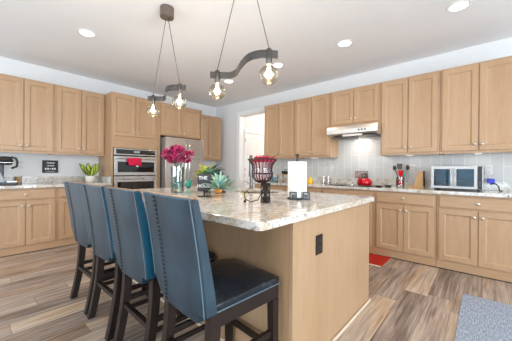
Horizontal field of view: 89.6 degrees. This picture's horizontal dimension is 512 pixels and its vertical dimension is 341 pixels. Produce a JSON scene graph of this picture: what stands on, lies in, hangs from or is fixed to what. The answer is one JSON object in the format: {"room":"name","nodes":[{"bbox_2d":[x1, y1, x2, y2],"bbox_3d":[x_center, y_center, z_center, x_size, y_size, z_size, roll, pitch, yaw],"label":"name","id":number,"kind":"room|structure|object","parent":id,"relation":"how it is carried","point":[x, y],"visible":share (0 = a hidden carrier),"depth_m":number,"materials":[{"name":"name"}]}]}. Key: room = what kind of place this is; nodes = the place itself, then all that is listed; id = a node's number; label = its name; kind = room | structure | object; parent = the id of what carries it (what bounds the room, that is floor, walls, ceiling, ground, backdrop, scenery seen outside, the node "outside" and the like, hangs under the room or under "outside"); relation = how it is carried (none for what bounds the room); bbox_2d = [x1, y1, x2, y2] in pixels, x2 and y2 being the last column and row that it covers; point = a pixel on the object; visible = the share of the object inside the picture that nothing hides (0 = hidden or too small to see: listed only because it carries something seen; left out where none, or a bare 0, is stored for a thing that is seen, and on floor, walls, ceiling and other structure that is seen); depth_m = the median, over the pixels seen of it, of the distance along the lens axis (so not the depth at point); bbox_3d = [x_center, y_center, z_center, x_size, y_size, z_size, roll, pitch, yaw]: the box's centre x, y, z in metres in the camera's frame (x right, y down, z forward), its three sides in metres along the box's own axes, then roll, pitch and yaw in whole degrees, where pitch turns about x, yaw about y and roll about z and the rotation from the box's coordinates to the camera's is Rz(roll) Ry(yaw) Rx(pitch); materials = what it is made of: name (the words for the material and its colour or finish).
{"room":"kitchen","nodes":[
{"label":"kitchen","id":0,"kind":"room"},
{"bbox_2d":[0,57,215,176],"bbox_3d":[-3.701,-0.261,3.740,0.120,2.734,8.120,1,0,41],"label":"wall","id":1,"kind":"structure","parent":0,"point":[68,165],"depth_m":4.23,"materials":[{"name":"paint"}]},
{"bbox_2d":[17,160,23,167],"bbox_3d":[-3.518,-0.093,3.851,0.009,0.118,0.072,1,0,41],"label":"wall outlet","id":2,"kind":"object","parent":1,"relation":"attached to","point":[21,162],"visible":0.78,"depth_m":3.86,"materials":[{"name":"white plastic"}]},
{"bbox_2d":[0,73,54,154],"bbox_3d":[-3.379,-0.778,3.731,0.366,1.056,0.698,1,0,41],"label":"upper cabinet","id":3,"kind":"object","parent":1,"relation":"attached to","point":[27,106],"visible":1,"depth_m":3.65,"materials":[{"name":"brown wood"}]},
{"bbox_2d":[42,160,57,172],"bbox_3d":[-3.279,-0.062,4.113,0.020,0.198,0.200,1,0,41],"label":"wall sign","id":4,"kind":"object","parent":1,"relation":"attached to","point":[48,166],"visible":1,"depth_m":4.10,"materials":[{"name":"black plastic"}]},
{"bbox_2d":[52,84,104,156],"bbox_3d":[-2.919,-0.776,4.252,0.366,1.056,0.688,1,0,41],"label":"upper cabinet","id":5,"kind":"object","parent":1,"relation":"attached to","point":[79,129],"visible":1,"depth_m":4.13,"materials":[{"name":"brown wood"}]},
{"bbox_2d":[160,102,201,139],"bbox_3d":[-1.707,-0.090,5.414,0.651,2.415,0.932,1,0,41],"label":"upper cabinet","id":6,"kind":"object","parent":1,"relation":"attached to","point":[186,123],"visible":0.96,"depth_m":5.18,"materials":[{"name":"brown wood"}]},
{"bbox_2d":[202,114,221,160],"bbox_3d":[-1.225,-0.768,6.168,0.366,1.056,0.823,1,0,41],"label":"upper cabinet","id":7,"kind":"object","parent":1,"relation":"attached to","point":[211,126],"visible":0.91,"depth_m":6.16,"materials":[{"name":"brown wood"}]},
{"bbox_2d":[243,114,264,186],"bbox_3d":[1.324,-0.230,6.239,2.500,2.734,2.280,1,0,41],"label":"wall","id":8,"kind":"structure","parent":0,"point":[256,122],"depth_m":6.43,"materials":[{"name":"paint"}]},
{"bbox_2d":[245,133,263,187],"bbox_3d":[-0.036,0.112,6.422,0.024,2.010,0.724,1,0,41],"label":"door","id":9,"kind":"structure","parent":8,"relation":"in","point":[254,144],"depth_m":6.39,"materials":[{"name":"wood"}]},
{"bbox_2d":[244,129,265,186],"bbox_3d":[-0.006,0.070,6.455,0.024,2.115,0.835,1,0,41],"label":"trim","id":10,"kind":"structure","parent":8,"relation":"attached to","point":[245,130],"depth_m":6.28,"materials":[{"name":"white paint"}]},
{"bbox_2d":[0,0,511,107],"bbox_3d":[-0.015,-1.649,2.143,10.500,0.100,10.600,1,0,41],"label":"ceiling","id":11,"kind":"structure","parent":0,"point":[305,34],"depth_m":3.09,"materials":[{"name":"paint"}]},
{"bbox_2d":[77,28,96,37],"bbox_3d":[-1.983,-1.610,3.028,0.196,0.008,0.196,1,0,41],"label":"recessed light","id":12,"kind":"object","parent":11,"relation":"in","point":[85,32],"visible":1,"depth_m":3.02,"materials":[{"name":"white plastic"}]},
{"bbox_2d":[80,30,93,35],"bbox_3d":[-1.983,-1.611,3.028,0.142,0.003,0.142,1,0,41],"label":"diffuser","id":13,"kind":"object","parent":12,"relation":"attached to","point":[83,32],"depth_m":3.02,"materials":[{"name":"white plastic"}]},
{"bbox_2d":[147,4,186,116],"bbox_3d":[-0.916,-1.091,2.603,0.159,1.029,0.682,0,0,-44],"label":"pendant light","id":14,"kind":"object","parent":11,"relation":"hanging from","point":[166,10],"visible":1,"depth_m":2.50,"materials":[{"name":"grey metal"}]},
{"bbox_2d":[147,95,159,116],"bbox_3d":[-1.115,-0.699,2.796,0.132,0.243,0.132,1,0,41],"label":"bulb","id":15,"kind":"object","parent":14,"relation":"attached to","point":[152,98],"depth_m":2.80,"materials":[{"name":"black"}]},
{"bbox_2d":[172,83,186,108],"bbox_3d":[-0.716,-0.696,2.417,0.132,0.243,0.132,1,0,41],"label":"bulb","id":16,"kind":"object","parent":14,"relation":"attached to","point":[178,87],"depth_m":2.41,"materials":[{"name":"black"}]},
{"bbox_2d":[223,79,233,82],"bbox_3d":[-0.489,-1.602,4.644,0.196,0.008,0.196,1,0,41],"label":"recessed light","id":17,"kind":"object","parent":11,"relation":"in","point":[226,80],"visible":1,"depth_m":4.64,"materials":[{"name":"white plastic"}]},
{"bbox_2d":[209,0,278,99],"bbox_3d":[-0.114,-1.084,1.895,0.159,1.029,0.682,0,0,-44],"label":"pendant light","id":18,"kind":"object","parent":11,"relation":"hanging from","point":[269,54],"visible":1,"depth_m":1.76,"materials":[{"name":"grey metal"}]},
{"bbox_2d":[209,70,224,99],"bbox_3d":[-0.313,-0.692,2.088,0.132,0.243,0.132,1,0,41],"label":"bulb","id":19,"kind":"object","parent":18,"relation":"attached to","point":[217,75],"depth_m":2.09,"materials":[{"name":"black"}]},
{"bbox_2d":[259,48,278,84],"bbox_3d":[0.085,-0.689,1.708,0.132,0.243,0.132,1,0,41],"label":"bulb","id":20,"kind":"object","parent":18,"relation":"attached to","point":[270,54],"depth_m":1.71,"materials":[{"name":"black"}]},
{"bbox_2d":[272,63,283,67],"bbox_3d":[0.328,-1.595,3.922,0.196,0.008,0.196,1,0,41],"label":"recessed light","id":21,"kind":"object","parent":11,"relation":"in","point":[277,65],"visible":0.8,"depth_m":3.92,"materials":[{"name":"white plastic"}]},
{"bbox_2d":[337,39,352,46],"bbox_3d":[1.111,-1.588,3.229,0.196,0.008,0.196,1,0,41],"label":"recessed light","id":22,"kind":"object","parent":11,"relation":"in","point":[343,43],"visible":1,"depth_m":3.23,"materials":[{"name":"white plastic"}]},
{"bbox_2d":[339,41,350,45],"bbox_3d":[1.111,-1.589,3.229,0.142,0.003,0.142,1,0,41],"label":"diffuser","id":23,"kind":"object","parent":22,"relation":"attached to","point":[341,43],"depth_m":3.23,"materials":[{"name":"white plastic"}]},
{"bbox_2d":[446,0,471,12],"bbox_3d":[1.954,-1.581,2.484,0.196,0.008,0.196,1,0,41],"label":"recessed light","id":24,"kind":"object","parent":11,"relation":"in","point":[459,5],"visible":1,"depth_m":2.48,"materials":[{"name":"white plastic"}]},
{"bbox_2d":[450,1,467,10],"bbox_3d":[1.954,-1.582,2.484,0.142,0.003,0.142,1,0,41],"label":"diffuser","id":25,"kind":"object","parent":24,"relation":"attached to","point":[460,5],"depth_m":2.48,"materials":[{"name":"white plastic"}]},
{"bbox_2d":[0,244,511,340],"bbox_3d":[-0.036,1.185,2.149,10.500,0.100,10.600,1,0,41],"label":"floor","id":26,"kind":"structure","parent":0,"point":[410,301],"depth_m":2.21,"materials":[{"name":"brown wood"}]},
{"bbox_2d":[0,187,56,257],"bbox_3d":[-3.289,0.672,3.632,0.651,0.874,0.678,1,0,41],"label":"base cabinet","id":27,"kind":"object","parent":26,"relation":"on","point":[28,216],"visible":0.99,"depth_m":3.45,"materials":[{"name":"brown wood"}]},
{"bbox_2d":[0,176,111,188],"bbox_3d":[-3.054,0.166,3.898,0.644,0.138,1.396,1,0,41],"label":"countertop","id":28,"kind":"structure","parent":27,"relation":"on","point":[45,181],"depth_m":4.01,"materials":[{"name":"stone"}]},
{"bbox_2d":[0,156,18,184],"bbox_3d":[-3.428,0.000,3.517,0.309,0.388,0.258,1,0,41],"label":"coffee maker","id":29,"kind":"object","parent":28,"relation":"on","point":[4,160],"visible":1,"depth_m":3.46,"materials":[{"name":"black plastic"}]},
{"bbox_2d":[14,176,21,183],"bbox_3d":[-3.422,0.139,3.712,0.070,0.110,0.070,1,0,41],"label":"pod carousel","id":30,"kind":"object","parent":28,"relation":"on","point":[17,179],"visible":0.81,"depth_m":3.70,"materials":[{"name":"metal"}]},
{"bbox_2d":[79,163,98,182],"bbox_3d":[-2.763,0.034,4.271,0.176,0.327,0.298,1,0,41],"label":"potted plant","id":31,"kind":"object","parent":28,"relation":"on","point":[90,171],"visible":0.99,"depth_m":4.25,"materials":[{"name":"green plant"}]},
{"bbox_2d":[56,185,110,247],"bbox_3d":[-2.829,0.675,4.153,0.651,0.874,0.708,1,0,41],"label":"base cabinet","id":32,"kind":"object","parent":26,"relation":"on","point":[65,236],"visible":0.1,"depth_m":3.75,"materials":[{"name":"brown wood"}]},
{"bbox_2d":[63,181,145,314],"bbox_3d":[-1.339,0.611,2.317,0.472,1.029,0.570,0,0,40],"label":"bar stool","id":33,"kind":"object","parent":26,"relation":"on","point":[72,189],"visible":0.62,"depth_m":2.14,"materials":[{"name":"blue leather"}]},
{"bbox_2d":[80,183,148,340],"bbox_3d":[-0.989,0.614,2.008,0.472,1.029,0.570,1,0,41],"label":"bar stool","id":34,"kind":"object","parent":26,"relation":"on","point":[94,199],"visible":0.65,"depth_m":1.79,"materials":[{"name":"blue leather"}]},
{"bbox_2d":[98,91,159,187],"bbox_3d":[-2.303,-0.093,4.741,0.651,2.415,0.855,1,0,41],"label":"tall cabinet","id":35,"kind":"object","parent":26,"relation":"on","point":[128,125],"visible":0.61,"depth_m":4.46,"materials":[{"name":"brown wood"}]},
{"bbox_2d":[113,148,156,188],"bbox_3d":[-2.293,0.060,4.689,0.678,0.865,0.730,1,0,41],"label":"double wall oven","id":36,"kind":"object","parent":35,"relation":"in","point":[126,176],"visible":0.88,"depth_m":4.47,"materials":[{"name":"silver metal"}]},
{"bbox_2d":[128,158,141,166],"bbox_3d":[-2.080,-0.141,4.432,0.042,0.154,0.223,1,0,41],"label":"oven towel","id":37,"kind":"object","parent":36,"relation":"hanging from","point":[132,161],"visible":1,"depth_m":4.42,"materials":[{"name":"red fabric"}]},
{"bbox_2d":[104,186,214,340],"bbox_3d":[-0.616,0.617,1.678,0.472,1.029,0.570,1,0,42],"label":"bar stool","id":38,"kind":"object","parent":26,"relation":"on","point":[131,239],"visible":0.73,"depth_m":1.45,"materials":[{"name":"blue leather"}]},
{"bbox_2d":[160,136,203,187],"bbox_3d":[-1.633,0.235,5.325,0.806,1.766,0.872,1,0,41],"label":"refrigerator","id":39,"kind":"object","parent":26,"relation":"on","point":[197,146],"visible":0.35,"depth_m":5.03,"materials":[{"name":"silver metal"}]},
{"bbox_2d":[143,191,279,340],"bbox_3d":[-0.218,0.621,1.322,0.570,1.029,0.472,0,0,-45],"label":"bar stool","id":40,"kind":"object","parent":26,"relation":"on","point":[217,293],"visible":1,"depth_m":1.16,"materials":[{"name":"blue leather"}]},
{"bbox_2d":[132,194,370,340],"bbox_3d":[-0.203,0.696,2.525,2.166,0.874,1.250,1,0,41],"label":"kitchen island","id":41,"kind":"object","parent":26,"relation":"on","point":[320,296],"visible":0.43,"depth_m":1.61,"materials":[{"name":"brown wood"}]},
{"bbox_2d":[133,186,373,230],"bbox_3d":[-0.302,0.238,2.421,2.228,0.038,1.552,1,0,41],"label":"island countertop","id":42,"kind":"structure","parent":41,"relation":"on","point":[228,208],"depth_m":1.66,"materials":[{"name":"stone"}]},
{"bbox_2d":[170,166,184,192],"bbox_3d":[-0.766,0.087,2.519,0.132,0.255,0.132,1,0,41],"label":"glass vase","id":43,"kind":"object","parent":42,"relation":"on","point":[183,167],"visible":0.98,"depth_m":2.49,"materials":[{"name":"clear glass"}]},
{"bbox_2d":[159,144,193,188],"bbox_3d":[-0.753,-0.035,2.519,0.306,0.436,0.322,0,0,22],"label":"flower bouquet","id":44,"kind":"object","parent":43,"relation":"in","point":[175,151],"visible":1,"depth_m":2.47,"materials":[{"name":"pink plant"}]},
{"bbox_2d":[184,179,191,187],"bbox_3d":[-0.796,0.155,3.028,0.059,0.107,0.181,0,0,-39],"label":"bird","id":45,"kind":"object","parent":42,"relation":"on","point":[188,184],"visible":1,"depth_m":2.98},
{"bbox_2d":[197,174,210,196],"bbox_3d":[-0.432,0.123,2.164,0.113,0.190,0.044,0,0,-1],"label":"word sign","id":46,"kind":"object","parent":42,"relation":"on","point":[202,178],"visible":0.76,"depth_m":2.15,"materials":[{"name":"black plastic"}]},
{"bbox_2d":[192,164,225,191],"bbox_3d":[-0.450,0.066,2.583,0.369,0.302,0.402,1,0,41],"label":"arrangement","id":47,"kind":"object","parent":42,"relation":"on","point":[206,170],"visible":0.49,"depth_m":2.55,"materials":[{"name":"plant"}]},
{"bbox_2d":[199,172,239,190],"bbox_3d":[-0.305,0.097,2.168,0.365,0.178,0.299,0,0,2],"label":"succulent","id":48,"kind":"object","parent":42,"relation":"on","point":[219,182],"visible":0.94,"depth_m":2.15,"materials":[{"name":"green plant"}]},
{"bbox_2d":[244,155,252,188],"bbox_3d":[-0.093,0.017,3.046,0.122,0.404,0.220,0,0,1],"label":"kitchen faucet","id":49,"kind":"object","parent":42,"relation":"on","point":[250,183],"visible":0.75,"depth_m":3.06,"materials":[{"name":"silver metal"}]},
{"bbox_2d":[243,158,277,202],"bbox_3d":[0.044,0.071,1.789,0.208,0.302,0.208,0,0,-44],"label":"stand","id":50,"kind":"object","parent":42,"relation":"on","point":[265,186],"visible":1,"depth_m":1.76,"materials":[{"name":"black metal"}]},
{"bbox_2d":[252,155,275,161],"bbox_3d":[0.053,-0.085,1.783,0.182,0.050,0.196,0,0,-2],"label":"pink potpourri","id":51,"kind":"object","parent":50,"relation":"on","point":[256,155],"visible":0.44,"depth_m":1.73},
{"bbox_2d":[287,154,309,199],"bbox_3d":[0.327,0.046,2.034,0.156,0.356,0.170,0,0,-4],"label":"paper towel holder","id":52,"kind":"object","parent":42,"relation":"on","point":[304,194],"visible":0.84,"depth_m":1.95,"materials":[{"name":"metal"}]},
{"bbox_2d":[288,162,306,197],"bbox_3d":[0.326,0.070,2.041,0.148,0.279,0.148,1,0,41],"label":"paper towel roll","id":53,"kind":"object","parent":52,"relation":"on","point":[297,171],"visible":0.78,"depth_m":1.98,"materials":[{"name":"white paper"}]},
{"bbox_2d":[316,234,322,255],"bbox_3d":[0.387,0.449,1.569,0.009,0.118,0.082,1,0,41],"label":"wall outlet","id":54,"kind":"object","parent":41,"relation":"attached to","point":[319,238],"visible":1,"depth_m":1.56,"materials":[{"name":"plastic"}]},
{"bbox_2d":[255,184,284,189],"bbox_3d":[0.418,0.696,4.918,0.713,0.874,0.651,1,0,41],"label":"base cabinet","id":55,"kind":"object","parent":26,"relation":"on","point":[275,187],"visible":0.02,"depth_m":4.61,"materials":[{"name":"brown wood"}]},
{"bbox_2d":[285,186,321,192],"bbox_3d":[0.946,0.701,4.451,0.688,0.874,0.651,1,0,41],"label":"base cabinet","id":56,"kind":"object","parent":26,"relation":"on","point":[309,189],"visible":0.02,"depth_m":4.10,"materials":[{"name":"brown wood"}]},
{"bbox_2d":[322,188,374,253],"bbox_3d":[1.499,0.706,3.962,0.782,0.874,0.651,1,0,41],"label":"base cabinet","id":57,"kind":"object","parent":26,"relation":"on","point":[324,190],"depth_m":3.53,"materials":[{"name":"brown wood"}]},
{"bbox_2d":[369,253,389,266],"bbox_3d":[1.171,1.136,3.600,1.185,0.009,0.426,1,0,41],"label":"kitchen mat","id":58,"kind":"object","parent":26,"relation":"on","point":[375,260],"visible":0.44,"depth_m":3.26,"materials":[{"name":"red fabric"}]},
{"bbox_2d":[375,191,436,266],"bbox_3d":[2.050,0.711,3.475,0.683,0.874,0.651,1,0,41],"label":"base cabinet","id":59,"kind":"object","parent":26,"relation":"on","point":[405,222],"visible":0.99,"depth_m":3.24,"materials":[{"name":"brown wood"}]},
{"bbox_2d":[436,194,511,282],"bbox_3d":[2.587,0.715,3.001,0.743,0.874,0.651,1,0,41],"label":"base cabinet","id":60,"kind":"object","parent":26,"relation":"on","point":[474,233],"visible":1,"depth_m":2.80,"materials":[{"name":"brown wood"}]},
{"bbox_2d":[253,176,511,197],"bbox_3d":[1.510,0.196,3.951,3.645,0.142,0.632,1,0,41],"label":"countertop","id":61,"kind":"structure","parent":60,"relation":"on","point":[488,190],"depth_m":3.39,"materials":[{"name":"stone"}]},
{"bbox_2d":[307,177,313,183],"bbox_3d":[0.907,0.166,4.323,0.100,0.115,0.124,0,0,-12],"label":"timer","id":62,"kind":"object","parent":61,"relation":"on","point":[310,181],"visible":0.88,"depth_m":4.29,"materials":[{"name":"plastic"}]},
{"bbox_2d":[325,183,383,186],"bbox_3d":[1.504,0.215,3.956,0.720,0.026,0.480,1,0,41],"label":"gas cooktop","id":63,"kind":"object","parent":61,"relation":"in","point":[337,184],"visible":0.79,"depth_m":3.81,"materials":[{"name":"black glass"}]},
{"bbox_2d":[357,173,371,185],"bbox_3d":[1.605,0.126,3.812,0.208,0.183,0.233,0,0,13],"label":"kettle","id":64,"kind":"object","parent":63,"relation":"on","point":[366,181],"visible":1,"depth_m":3.75,"materials":[{"name":"red metal"}]},
{"bbox_2d":[396,177,404,186],"bbox_3d":[2.037,0.165,3.645,0.110,0.135,0.110,1,0,41],"label":"utensil crock","id":65,"kind":"object","parent":61,"relation":"on","point":[398,182],"visible":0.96,"depth_m":3.62,"materials":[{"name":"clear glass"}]},
{"bbox_2d":[398,170,403,179],"bbox_3d":[2.031,0.063,3.615,0.072,0.133,0.022,1,0,41],"label":"spatula","id":66,"kind":"object","parent":65,"relation":"in","point":[400,172],"visible":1,"depth_m":3.61,"materials":[{"name":"plastic"}]},
{"bbox_2d":[407,171,425,187],"bbox_3d":[2.201,0.120,3.547,0.205,0.228,0.110,1,0,41],"label":"wooden stand","id":67,"kind":"object","parent":61,"relation":"on","point":[420,178],"visible":0.98,"depth_m":3.49,"materials":[{"name":"brown wood"}]},
{"bbox_2d":[431,166,482,190],"bbox_3d":[2.455,0.092,3.155,0.485,0.288,0.401,1,0,41],"label":"toaster oven","id":68,"kind":"object","parent":61,"relation":"on","point":[451,177],"visible":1,"depth_m":3.17,"materials":[{"name":"silver metal"}]},
{"bbox_2d":[487,179,501,191],"bbox_3d":[2.799,0.169,3.034,0.076,0.140,0.246,0,0,26],"label":"power cord","id":69,"kind":"object","parent":61,"relation":"on","point":[490,181],"visible":1,"depth_m":3.09,"materials":[{"name":"blue plastic"}]},
{"bbox_2d":[454,293,511,340],"bbox_3d":[1.799,1.145,1.318,1.250,0.008,1.785,1,0,41],"label":"area rug","id":70,"kind":"object","parent":26,"relation":"on","point":[479,319],"visible":1,"depth_m":1.96,"materials":[{"name":"grey carpet"}]},
{"bbox_2d":[215,37,511,186],"bbox_3d":[2.365,-0.218,3.717,9.000,2.734,0.120,1,0,41],"label":"wall","id":71,"kind":"structure","parent":0,"point":[500,48],"depth_m":4.32,"materials":[{"name":"paint"}]},
{"bbox_2d":[236,107,269,186],"bbox_3d":[-0.046,-0.117,5.834,0.985,2.490,0.140,1,0,41],"label":"trim","id":72,"kind":"structure","parent":71,"relation":"attached to","point":[240,116],"depth_m":6.07,"materials":[{"name":"white paint"}]},
{"bbox_2d":[264,100,298,158],"bbox_3d":[0.523,-0.753,5.022,0.713,1.056,0.366,1,0,41],"label":"upper cabinet","id":73,"kind":"object","parent":71,"relation":"attached to","point":[279,126],"visible":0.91,"depth_m":4.87,"materials":[{"name":"brown wood"}]},
{"bbox_2d":[295,93,337,158],"bbox_3d":[1.050,-0.749,4.555,0.688,1.056,0.366,1,0,41],"label":"upper cabinet","id":74,"kind":"object","parent":71,"relation":"attached to","point":[312,114],"visible":0.98,"depth_m":4.41,"materials":[{"name":"brown wood"}]},
{"bbox_2d":[327,122,381,139],"bbox_3d":[1.556,-0.607,3.994,0.757,0.184,0.510,1,0,41],"label":"range hood","id":75,"kind":"object","parent":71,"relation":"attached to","point":[374,129],"visible":0.89,"depth_m":3.82,"materials":[{"name":"silver metal"}]},
{"bbox_2d":[331,83,380,126],"bbox_3d":[1.597,-0.986,4.073,0.760,0.571,0.366,1,0,41],"label":"upper cabinet","id":76,"kind":"object","parent":71,"relation":"attached to","point":[358,105],"visible":0.91,"depth_m":3.93,"materials":[{"name":"brown wood"}]},
{"bbox_2d":[273,137,511,181],"bbox_3d":[1.755,-0.296,4.167,3.710,1.120,0.012,1,0,41],"label":"wall tile","id":77,"kind":"structure","parent":71,"relation":"attached to","point":[354,155],"depth_m":4.01,"materials":[{"name":"white tile"}]},
{"bbox_2d":[355,171,367,177],"bbox_3d":[1.694,0.065,4.147,0.200,0.118,0.026,1,0,41],"label":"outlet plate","id":78,"kind":"object","parent":77,"relation":"attached to","point":[357,173],"visible":0.75,"depth_m":4.14,"materials":[{"name":"white plastic"}]},
{"bbox_2d":[356,172,366,176],"bbox_3d":[1.686,0.065,4.138,0.176,0.094,0.001,1,0,41],"label":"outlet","id":79,"kind":"object","parent":78,"relation":"attached to","point":[358,174],"depth_m":4.14,"materials":[{"name":"white plastic"}]},
{"bbox_2d":[409,165,414,172],"bbox_3d":[2.248,-0.026,3.716,0.072,0.118,0.009,1,0,41],"label":"wall outlet","id":80,"kind":"object","parent":77,"relation":"attached to","point":[412,167],"visible":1,"depth_m":3.71,"materials":[{"name":"white plastic"}]},
{"bbox_2d":[485,165,492,173],"bbox_3d":[2.862,-0.011,3.173,0.072,0.118,0.009,1,0,41],"label":"wall outlet","id":81,"kind":"object","parent":77,"relation":"attached to","point":[488,168],"visible":1,"depth_m":3.17,"materials":[{"name":"white plastic"}]},
{"bbox_2d":[380,70,440,156],"bbox_3d":[2.146,-0.739,3.587,0.700,1.056,0.366,1,0,41],"label":"upper cabinet","id":82,"kind":"object","parent":71,"relation":"attached to","point":[410,106],"visible":0.97,"depth_m":3.45,"materials":[{"name":"brown wood"}]},
{"bbox_2d":[440,56,511,154],"bbox_3d":[2.687,-0.734,3.108,0.738,1.056,0.366,1,0,41],"label":"upper cabinet","id":83,"kind":"object","parent":71,"relation":"attached to","point":[476,98],"visible":1,"depth_m":3.01,"materials":[{"name":"brown wood"}]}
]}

